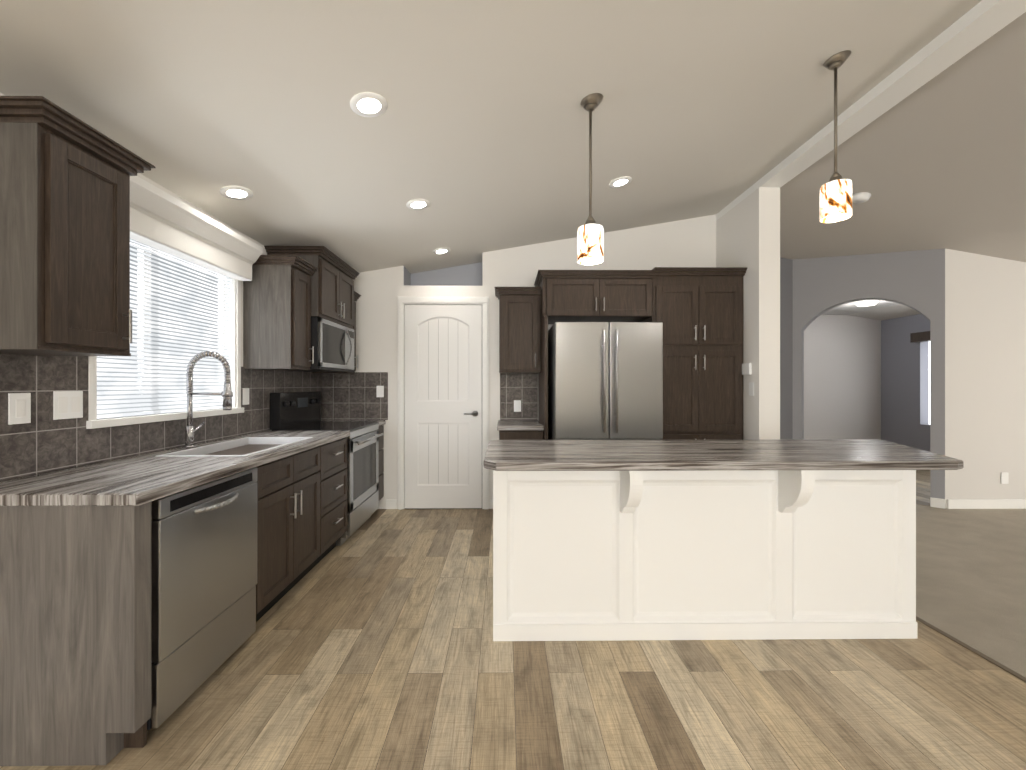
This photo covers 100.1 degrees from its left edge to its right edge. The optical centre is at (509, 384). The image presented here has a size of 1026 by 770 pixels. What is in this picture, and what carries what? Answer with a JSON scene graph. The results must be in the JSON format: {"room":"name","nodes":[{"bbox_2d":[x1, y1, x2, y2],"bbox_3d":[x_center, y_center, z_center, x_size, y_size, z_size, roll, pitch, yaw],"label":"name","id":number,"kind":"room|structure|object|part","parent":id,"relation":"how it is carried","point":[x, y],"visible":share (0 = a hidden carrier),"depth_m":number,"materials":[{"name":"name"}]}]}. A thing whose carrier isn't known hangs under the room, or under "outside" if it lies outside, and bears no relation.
{"room":"kitchen","nodes":[
{"label":"kitchen","id":0,"kind":"room"},
{"bbox_2d":[0,93,270,481],"bbox_3d":[-1.886,0.017,-0.874,0.140,2.450,10.610,0,0,-1],"label":"wall","id":1,"kind":"structure","parent":0,"point":[141,176],"depth_m":2.69,"materials":[{"name":"white paint"}]},
{"bbox_2d":[8,393,30,424],"bbox_3d":[-1.830,0.088,1.607,0.008,0.115,0.072,0,0,-1],"label":"switch plate","id":2,"kind":"object","parent":1,"relation":"attached to","point":[19,404],"depth_m":1.60,"materials":[{"name":"white plastic"}]},
{"bbox_2d":[53,391,82,419],"bbox_3d":[-1.832,0.083,1.787,0.008,0.115,0.118,0,0,-1],"label":"switch plate","id":3,"kind":"object","parent":1,"relation":"attached to","point":[67,404],"depth_m":1.78,"materials":[{"name":"white plastic"}]},
{"bbox_2d":[0,96,154,355],"bbox_3d":[-1.643,-0.505,1.544,0.392,0.781,0.432,0,0,-1],"label":"upper cabinet","id":4,"kind":"object","parent":1,"relation":"attached to","point":[65,175],"visible":1,"depth_m":1.44,"materials":[{"name":"brown wood"}]},
{"bbox_3d":[-1.478,-0.226,1.664,0.033,0.130,0.011,0,0,-1],"label":"handle","id":5,"kind":"part","parent":4,"relation":"part of","materials":[{"name":"silver metal"}]},
{"bbox_2d":[0,353,321,481],"bbox_3d":[-1.851,0.112,2.775,0.008,0.477,3.027,0,0,-1],"label":"backsplash","id":6,"kind":"structure","parent":1,"relation":"attached to","point":[43,442],"depth_m":1.83,"materials":[{"name":"tile"}]},
{"bbox_2d":[86,176,262,428],"bbox_3d":[-1.831,-0.370,2.367,0.290,1.150,1.210,0,0,-1],"label":"kitchen window","id":7,"kind":"structure","parent":1,"relation":"in","point":[190,268],"depth_m":2.36,"materials":[{"name":"white"}]},
{"bbox_3d":[-1.932,-0.302,2.416,0.030,0.915,1.010,0,0,-1],"label":"sash","id":8,"kind":"part","parent":7,"relation":"part of","materials":[{"name":"white"}]},
{"bbox_3d":[-1.892,-0.302,2.416,0.140,0.985,1.100,0,0,-1],"label":"casing","id":9,"kind":"part","parent":7,"relation":"part of","materials":[{"name":"white"}]},
{"bbox_2d":[243,388,248,404],"bbox_3d":[-1.846,0.080,3.014,0.006,0.115,0.072,0,0,-1],"label":"switch plate","id":10,"kind":"object","parent":1,"relation":"attached to","point":[245,390],"depth_m":3.00,"materials":[{"name":"white plastic"}]},
{"bbox_2d":[243,255,317,369],"bbox_3d":[-1.660,-0.505,3.128,0.392,0.781,0.340,0,0,-1],"label":"upper cabinet","id":11,"kind":"object","parent":1,"relation":"attached to","point":[277,312],"visible":0.96,"depth_m":3.00,"materials":[{"name":"brown wood"}]},
{"bbox_3d":[-1.495,-0.227,3.248,0.033,0.130,0.011,0,0,-1],"label":"handle","id":12,"kind":"part","parent":11,"relation":"part of","materials":[{"name":"silver metal"}]},
{"bbox_2d":[264,246,359,328],"bbox_3d":[-1.636,-0.793,3.662,0.452,0.526,0.804,0,0,-1],"label":"upper cabinet","id":13,"kind":"object","parent":1,"relation":"attached to","point":[332,287],"visible":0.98,"depth_m":3.47,"materials":[{"name":"brown wood"}]},
{"bbox_2d":[288,317,353,371],"bbox_3d":[-1.634,-0.324,3.685,0.457,0.404,0.752,0,0,-1],"label":"microwave","id":14,"kind":"object","parent":13,"relation":"attached to","point":[332,343],"visible":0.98,"depth_m":3.55,"materials":[{"name":"silver metal"}]},
{"bbox_3d":[-1.468,-0.337,3.696,0.022,0.319,0.693,0,0,-1],"label":"glass","id":15,"kind":"part","parent":14,"relation":"part of","materials":[{"name":"black glass"}]},
{"bbox_3d":[-1.437,-0.334,3.856,0.060,0.310,0.016,0,0,-1],"label":"handle","id":16,"kind":"part","parent":14,"relation":"part of","materials":[{"name":"silver metal"}]},
{"bbox_3d":[-1.440,-0.642,3.687,0.033,0.130,0.075,0,0,-1],"label":"handle","id":17,"kind":"part","parent":13,"relation":"part of","materials":[{"name":"silver metal"}]},
{"bbox_2d":[312,291,360,372],"bbox_3d":[-1.672,-0.506,4.179,0.392,0.781,0.223,0,0,-1],"label":"upper cabinet","id":18,"kind":"object","parent":1,"relation":"attached to","point":[356,295],"visible":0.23,"depth_m":4.23,"materials":[{"name":"brown wood"}]},
{"bbox_2d":[0,0,981,273],"bbox_3d":[0.119,-1.415,1.013,4.190,0.760,14.340,0,0,-1],"label":"ceiling","id":19,"kind":"structure","parent":0,"point":[476,134],"depth_m":2.04,"materials":[{"name":"white paint"}]},
{"bbox_2d":[220,186,252,199],"bbox_3d":[-1.566,-1.103,2.470,0.162,0.031,0.163,0,0,-7],"label":"recessed light","id":20,"kind":"object","parent":19,"relation":"in","point":[238,192],"depth_m":2.46,"materials":[{"name":"white"}]},
{"bbox_3d":[-1.566,-1.103,2.470,0.162,0.031,0.164,0,0,-1],"label":"trim","id":21,"kind":"part","parent":20,"relation":"part of","materials":[{"name":"white"}]},
{"bbox_2d":[350,92,387,116],"bbox_3d":[-0.630,-1.258,1.933,0.162,0.031,0.163,0,0,-7],"label":"recessed light","id":22,"kind":"object","parent":19,"relation":"in","point":[375,104],"depth_m":1.92,"materials":[{"name":"white"}]},
{"bbox_3d":[-0.630,-1.258,1.933,0.162,0.031,0.164,0,0,-1],"label":"trim","id":23,"kind":"part","parent":22,"relation":"part of","materials":[{"name":"white"}]},
{"bbox_2d":[407,199,429,209],"bbox_3d":[-0.634,-1.260,2.999,0.162,0.031,0.163,0,0,-7],"label":"recessed light","id":24,"kind":"object","parent":19,"relation":"in","point":[416,204],"depth_m":2.99,"materials":[{"name":"white"}]},
{"bbox_3d":[-0.633,-1.260,2.999,0.162,0.031,0.164,0,0,-1],"label":"trim","id":25,"kind":"part","parent":24,"relation":"part of","materials":[{"name":"white"}]},
{"bbox_2d":[433,248,449,253],"bbox_3d":[-0.637,-1.262,4.051,0.162,0.031,0.163,0,0,-7],"label":"recessed light","id":26,"kind":"object","parent":19,"relation":"in","point":[441,250],"depth_m":4.04,"materials":[{"name":"white"}]},
{"bbox_3d":[-0.637,-1.262,4.051,0.162,0.031,0.164,0,0,-1],"label":"trim","id":27,"kind":"part","parent":26,"relation":"part of","materials":[{"name":"white"}]},
{"bbox_2d":[577,93,603,264],"bbox_3d":[0.411,-1.036,2.173,0.132,0.823,0.132,0,0,-1],"label":"pendant light","id":28,"kind":"object","parent":19,"relation":"hanging from","point":[590,241],"visible":1,"depth_m":2.14,"materials":[{"name":"white glass"}]},
{"bbox_3d":[0.411,-0.715,2.173,0.132,0.180,0.132,0,0,-1],"label":"lamp shade","id":29,"kind":"part","parent":28,"relation":"part of","materials":[{"name":"white glass"}]},
{"bbox_3d":[0.411,-1.109,2.173,0.130,0.678,0.130,0,0,-1],"label":"stem","id":30,"kind":"part","parent":28,"relation":"part of","materials":[{"name":"silver metal"}]},
{"bbox_2d":[609,176,631,187],"bbox_3d":[0.826,-1.504,3.188,0.162,0.031,0.163,0,0,-7],"label":"recessed light","id":31,"kind":"object","parent":19,"relation":"in","point":[619,182],"depth_m":3.18,"materials":[{"name":"white"}]},
{"bbox_3d":[0.827,-1.504,3.188,0.162,0.031,0.164,0,0,-1],"label":"trim","id":32,"kind":"part","parent":31,"relation":"part of","materials":[{"name":"white"}]},
{"bbox_2d":[819,50,851,222],"bbox_3d":[1.646,-1.248,2.167,0.132,0.813,0.132,0,0,-1],"label":"pendant light","id":33,"kind":"object","parent":19,"relation":"hanging from","point":[835,203],"visible":0.98,"depth_m":2.14,"materials":[{"name":"white glass"}]},
{"bbox_3d":[1.646,-0.931,2.167,0.132,0.180,0.132,0,0,-1],"label":"lamp shade","id":34,"kind":"part","parent":33,"relation":"part of","materials":[{"name":"white glass"}]},
{"bbox_3d":[1.646,-1.321,2.166,0.130,0.668,0.130,0,0,-1],"label":"stem","id":35,"kind":"part","parent":33,"relation":"part of","materials":[{"name":"silver metal"}]},
{"bbox_2d":[716,0,1025,219],"bbox_3d":[2.229,-1.735,-0.395,0.178,0.159,11.480,0,0,-1],"label":"ridge beam","id":36,"kind":"structure","parent":19,"relation":"attached to","point":[979,23],"depth_m":2.36,"materials":[{"name":"white paint"}]},
{"bbox_2d":[0,509,1025,769],"bbox_3d":[0.120,1.266,-0.671,4.155,0.050,10.970,0,0,-1],"label":"floor","id":37,"kind":"structure","parent":0,"point":[370,643],"depth_m":1.72,"materials":[{"name":"brown wood"}]},
{"bbox_2d":[147,467,256,729],"bbox_3d":[-1.487,0.819,1.787,0.616,0.844,0.600,0,0,-1],"label":"dishwasher","id":38,"kind":"object","parent":37,"relation":"on","point":[203,575],"visible":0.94,"depth_m":1.69,"materials":[{"name":"silver metal"}]},
{"bbox_3d":[-1.270,0.828,1.789,0.108,0.826,0.594,0,0,-1],"label":"panel","id":39,"kind":"part","parent":38,"relation":"part of","materials":[{"name":"black"}]},
{"bbox_3d":[-1.202,0.492,1.790,0.047,0.023,0.269,0,0,-1],"label":"handle","id":40,"kind":"part","parent":38,"relation":"part of","materials":[{"name":"silver metal"}]},
{"bbox_2d":[124,447,323,646],"bbox_3d":[-1.541,0.816,2.453,0.616,0.848,0.725,0,0,-1],"label":"base cabinet","id":41,"kind":"object","parent":37,"relation":"on","point":[290,491],"depth_m":2.27,"materials":[{"name":"brown wood"}]},
{"bbox_2d":[0,431,349,506],"bbox_3d":[-1.525,0.370,2.342,0.629,0.040,1.923,0,0,-1],"label":"countertop","id":42,"kind":"structure","parent":41,"relation":"on","point":[136,481],"depth_m":1.65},
{"bbox_2d":[184,371,232,446],"bbox_3d":[-1.683,0.140,2.441,0.267,0.420,0.134,0,0,-1],"label":"faucet","id":43,"kind":"object","parent":42,"relation":"on","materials":[{"name":"silver metal"}]},
{"bbox_2d":[164,435,315,454],"bbox_3d":[-1.523,0.449,2.485,0.436,0.203,0.756,0,0,-1],"label":"sink","id":44,"kind":"object","parent":42,"relation":"in","point":[250,444],"depth_m":2.65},
{"bbox_3d":[-1.220,0.728,2.772,0.034,0.491,0.712,0,0,-1],"label":"handle","id":45,"kind":"part","parent":41,"relation":"part of","materials":[{"name":"silver metal"}]},
{"bbox_2d":[270,391,383,545],"bbox_3d":[-1.511,0.650,3.687,0.684,1.180,0.756,0,0,-1],"label":"range","id":46,"kind":"object","parent":37,"relation":"on","point":[295,411],"visible":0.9,"depth_m":3.57,"materials":[{"name":"silver metal"}]},
{"bbox_2d":[270,391,377,430],"bbox_3d":[-1.547,0.211,3.686,0.613,0.302,0.756,0,0,-1],"label":"cooktop","id":47,"kind":"object","parent":46,"relation":"in","point":[289,411],"depth_m":3.56,"materials":[{"name":"black"}]},
{"bbox_3d":[-1.245,0.764,3.690,0.030,0.801,0.748,0,0,-1],"label":"door","id":48,"kind":"part","parent":46,"relation":"part of","materials":[{"name":"silver metal"}]},
{"bbox_3d":[-1.200,0.460,3.690,0.061,0.021,0.656,0,0,-1],"label":"handle","id":49,"kind":"part","parent":46,"relation":"part of","materials":[{"name":"silver metal"}]},
{"bbox_2d":[324,435,349,556],"bbox_3d":[-1.548,0.816,3.030,0.616,0.848,0.547,0,0,-1],"label":"base cabinet","id":50,"kind":"object","parent":37,"relation":"on","point":[335,454],"depth_m":3.07,"materials":[{"name":"brown wood"}]},
{"bbox_2d":[376,423,383,500],"bbox_3d":[-1.560,0.816,4.181,0.616,0.848,0.223,0,0,-1],"label":"base cabinet","id":51,"kind":"object","parent":37,"relation":"on","point":[381,425],"depth_m":4.21,"materials":[{"name":"brown wood"}]},
{"bbox_2d":[497,420,543,439],"bbox_3d":[0.093,0.795,3.986,0.399,0.890,0.650,0,0,-1],"label":"base cabinet","id":52,"kind":"object","parent":37,"relation":"on","point":[520,429],"visible":0.19,"depth_m":3.70,"materials":[{"name":"brown wood"}]},
{"bbox_2d":[534,270,653,439],"bbox_3d":[0.760,0.117,3.989,1.016,2.246,0.657,0,0,-1],"label":"surround","id":53,"kind":"object","parent":37,"relation":"on","point":[596,295],"visible":0.92,"depth_m":3.81,"materials":[{"name":"brown wood"}]},
{"bbox_3d":[0.312,0.140,3.984,0.028,2.200,0.657,0,0,-1],"label":"panel","id":54,"kind":"part","parent":53,"relation":"part of","materials":[{"name":"brown wood"}]},
{"bbox_3d":[0.801,-0.710,3.785,0.080,0.120,0.034,0,0,-1],"label":"handle","id":55,"kind":"part","parent":53,"relation":"part of","materials":[{"name":"silver metal"}]},
{"bbox_2d":[548,322,662,439],"bbox_3d":[0.810,0.363,3.861,0.882,1.753,0.861,0,0,-1],"label":"refrigerator","id":56,"kind":"object","parent":37,"relation":"on","point":[605,380],"visible":0.58,"depth_m":3.49,"materials":[{"name":"grey metal"}]},
{"bbox_3d":[0.814,0.055,3.460,0.700,0.990,0.061,0,0,-1],"label":"handle","id":57,"kind":"part","parent":56,"relation":"part of","materials":[{"name":"silver metal"}]},
{"bbox_2d":[641,267,746,439],"bbox_3d":[1.680,0.104,4.046,0.817,2.271,0.562,0,0,-1],"label":"pantry cabinet","id":58,"kind":"object","parent":37,"relation":"on","point":[697,312],"visible":0.5,"depth_m":3.82,"materials":[{"name":"brown wood"}]},
{"bbox_3d":[1.683,0.040,3.795,0.090,1.130,0.034,0,0,-1],"label":"handle","id":59,"kind":"part","parent":58,"relation":"part of","materials":[{"name":"silver metal"}]},
{"bbox_2d":[493,471,916,640],"bbox_3d":[0.958,0.809,2.258,2.075,0.862,0.671,0,0,-1],"label":"kitchen island","id":60,"kind":"object","parent":37,"relation":"on","point":[624,540],"depth_m":2.11,"materials":[{"name":"white wood"}]},
{"bbox_2d":[483,439,963,470],"bbox_3d":[1.089,0.356,2.265,2.418,0.040,0.769,0,0,-1],"label":"island countertop","id":61,"kind":"structure","parent":60,"relation":"on","point":[758,454],"depth_m":2.04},
{"bbox_2d":[916,616,1025,681],"bbox_3d":[2.203,1.240,-1.194,0.030,0.004,9.600,0,0,-1],"label":"transition strip","id":62,"kind":"object","parent":37,"relation":"on","point":[1005,668],"depth_m":2.00,"materials":[{"name":"brown wood"}]},
{"bbox_2d":[353,214,715,508],"bbox_3d":[0.036,-0.285,4.537,4.101,3.050,0.450,0,0,-1],"label":"wall","id":63,"kind":"structure","parent":0,"point":[691,242],"depth_m":4.31,"materials":[{"name":"white paint"}]},
{"bbox_2d":[376,386,383,396],"bbox_3d":[-1.287,0.065,4.286,0.072,0.115,0.006,0,0,-1],"label":"switch plate","id":64,"kind":"object","parent":63,"relation":"attached to","point":[379,389],"depth_m":4.28,"materials":[{"name":"white plastic"}]},
{"bbox_2d":[322,372,537,419],"bbox_3d":[-0.786,0.111,4.300,2.157,0.477,0.008,0,0,-1],"label":"backsplash","id":65,"kind":"structure","parent":63,"relation":"attached to","point":[348,396],"depth_m":4.29,"materials":[{"name":"tile"}]},
{"bbox_2d":[386,499,492,508],"bbox_3d":[-0.662,1.192,4.297,1.140,0.095,0.011,0,0,-1],"label":"baseboard","id":66,"kind":"structure","parent":63,"relation":"attached to","point":[391,504],"depth_m":4.29,"materials":[{"name":"white wood"}]},
{"bbox_2d":[398,297,488,509],"bbox_3d":[-0.657,0.180,4.265,0.909,2.120,0.073,0,0,-1],"label":"door","id":67,"kind":"structure","parent":63,"relation":"attached to","point":[443,392],"depth_m":4.29,"materials":[{"name":"white wood"}]},
{"bbox_3d":[-0.378,0.285,4.259,0.140,0.059,0.054,0,0,-1],"label":"lever","id":68,"kind":"part","parent":67,"relation":"part of","materials":[{"name":"black metal"}]},
{"bbox_2d":[514,400,520,411],"bbox_3d":[0.083,0.210,4.301,0.072,0.115,0.006,0,0,-1],"label":"switch plate","id":69,"kind":"object","parent":63,"relation":"attached to","point":[517,403],"depth_m":4.30,"materials":[{"name":"white plastic"}]},
{"bbox_2d":[495,287,540,373],"bbox_3d":[0.078,-0.506,4.114,0.426,0.781,0.392,0,0,-1],"label":"upper cabinet","id":70,"kind":"object","parent":63,"relation":"attached to","point":[519,330],"visible":1,"depth_m":3.97,"materials":[{"name":"brown wood"}]},
{"bbox_2d":[716,187,779,439],"bbox_3d":[2.176,-0.209,4.476,0.178,2.897,1.740,0,0,-1],"label":"wall","id":71,"kind":"structure","parent":0,"point":[748,232],"depth_m":3.61,"materials":[{"name":"white paint"}]},
{"bbox_2d":[742,363,751,374],"bbox_3d":[2.081,-0.140,3.765,0.022,0.100,0.120,0,0,-1],"label":"switch","id":72,"kind":"object","parent":71,"relation":"attached to","point":[746,368],"visible":0.98,"depth_m":3.73,"materials":[{"name":"white plastic"}]},
{"bbox_2d":[749,382,753,395],"bbox_3d":[2.090,0.035,3.705,0.006,0.115,0.075,0,0,-1],"label":"switch plate","id":73,"kind":"object","parent":71,"relation":"attached to","point":[751,384],"depth_m":3.70,"materials":[{"name":"white plastic"}]},
{"bbox_2d":[780,258,792,438],"bbox_3d":[2.849,-0.311,5.283,1.186,3.100,0.140,0,0,-1],"label":"wall","id":74,"kind":"structure","parent":0,"point":[786,348],"depth_m":5.22,"materials":[{"name":"grey paint"}]},
{"bbox_2d":[804,315,880,439],"bbox_3d":[4.562,-0.061,7.172,3.200,2.600,0.140,0,0,-1],"label":"wall","id":75,"kind":"structure","parent":0,"point":[842,376],"depth_m":7.11,"materials":[{"name":"grey paint"}]},
{"bbox_2d":[822,300,898,314],"bbox_3d":[4.626,-1.191,5.842,3.300,0.060,2.780,0,0,-1],"label":"ceiling","id":76,"kind":"structure","parent":0,"point":[849,308],"depth_m":6.48,"materials":[{"name":"grey paint"}]},
{"bbox_2d":[855,300,877,306],"bbox_3d":[5.005,-1.137,6.016,0.260,0.043,0.260,0,0,-1],"label":"light","id":77,"kind":"object","parent":76,"relation":"attached to","point":[866,303],"visible":1,"depth_m":5.96,"materials":[{"name":"white"}]},
{"bbox_2d":[793,249,944,498],"bbox_3d":[3.957,-0.260,4.815,1.301,3.000,0.140,0,0,44],"label":"wall","id":78,"kind":"structure","parent":0,"point":[914,280],"depth_m":4.64,"materials":[{"name":"grey paint"}]},
{"bbox_2d":[780,12,1025,320],"bbox_3d":[5.191,-1.268,1.068,5.955,1.054,14.340,0,0,-1],"label":"ceiling","id":79,"kind":"structure","parent":0,"point":[938,161],"depth_m":3.24,"materials":[{"name":"grey paint"}]},
{"bbox_2d":[852,192,870,202],"bbox_3d":[2.980,-1.586,3.644,0.138,0.056,0.140,0,0,-1],"label":"smoke detector","id":80,"kind":"object","parent":79,"relation":"attached to","point":[861,197],"visible":0.85,"depth_m":3.61,"materials":[{"name":"white plastic"}]},
{"bbox_2d":[881,314,929,451],"bbox_3d":[6.246,-0.061,5.865,0.140,2.600,2.790,0,0,-1],"label":"wall","id":81,"kind":"structure","parent":0,"point":[904,391],"depth_m":6.68,"materials":[{"name":"grey paint"}]},
{"bbox_2d":[910,331,929,342],"bbox_3d":[6.124,-0.711,5.924,0.097,0.140,1.150,0,0,-1],"label":"window valance","id":82,"kind":"object","parent":81,"relation":"attached to","point":[917,337],"visible":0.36,"depth_m":6.34,"materials":[{"name":"brown wood"}]},
{"bbox_2d":[929,341,929,423],"bbox_3d":[6.311,-0.036,5.926,0.010,1.250,1.050,0,0,-1],"label":"window","id":83,"kind":"structure","parent":81,"relation":"in","point":[929,382],"depth_m":6.44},
{"bbox_2d":[916,470,947,508],"bbox_3d":[5.047,1.238,6.278,5.850,0.003,3.920,0,0,-1],"label":"floor","id":84,"kind":"structure","parent":0,"point":[923,487],"depth_m":5.18,"materials":[{"name":"wood"}]},
{"bbox_2d":[916,505,1025,676],"bbox_3d":[5.119,1.266,-0.332,5.850,0.050,11.540,0,0,-1],"label":"floor carpet","id":85,"kind":"object","parent":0,"point":[970,577],"depth_m":2.77,"materials":[{"name":"beige carpet"}]},
{"bbox_2d":[945,249,1025,508],"bbox_3d":[6.182,-0.260,4.399,3.620,3.000,0.140,0,0,-1],"label":"wall","id":86,"kind":"structure","parent":0,"point":[985,368],"depth_m":4.31,"materials":[{"name":"white paint"}]},
{"bbox_2d":[930,497,1025,508],"bbox_3d":[5.125,1.192,4.770,5.726,0.095,0.931,0,0,-1],"label":"baseboard","id":87,"kind":"structure","parent":86,"relation":"attached to","point":[983,503],"depth_m":4.30,"materials":[{"name":"white wood"}]},
{"bbox_2d":[1001,472,1008,483],"bbox_3d":[4.973,0.935,4.311,0.072,0.115,0.006,0,0,-1],"label":"outlet","id":88,"kind":"object","parent":86,"relation":"attached to","point":[1004,475],"depth_m":4.31,"materials":[{"name":"white plastic"}]}
]}

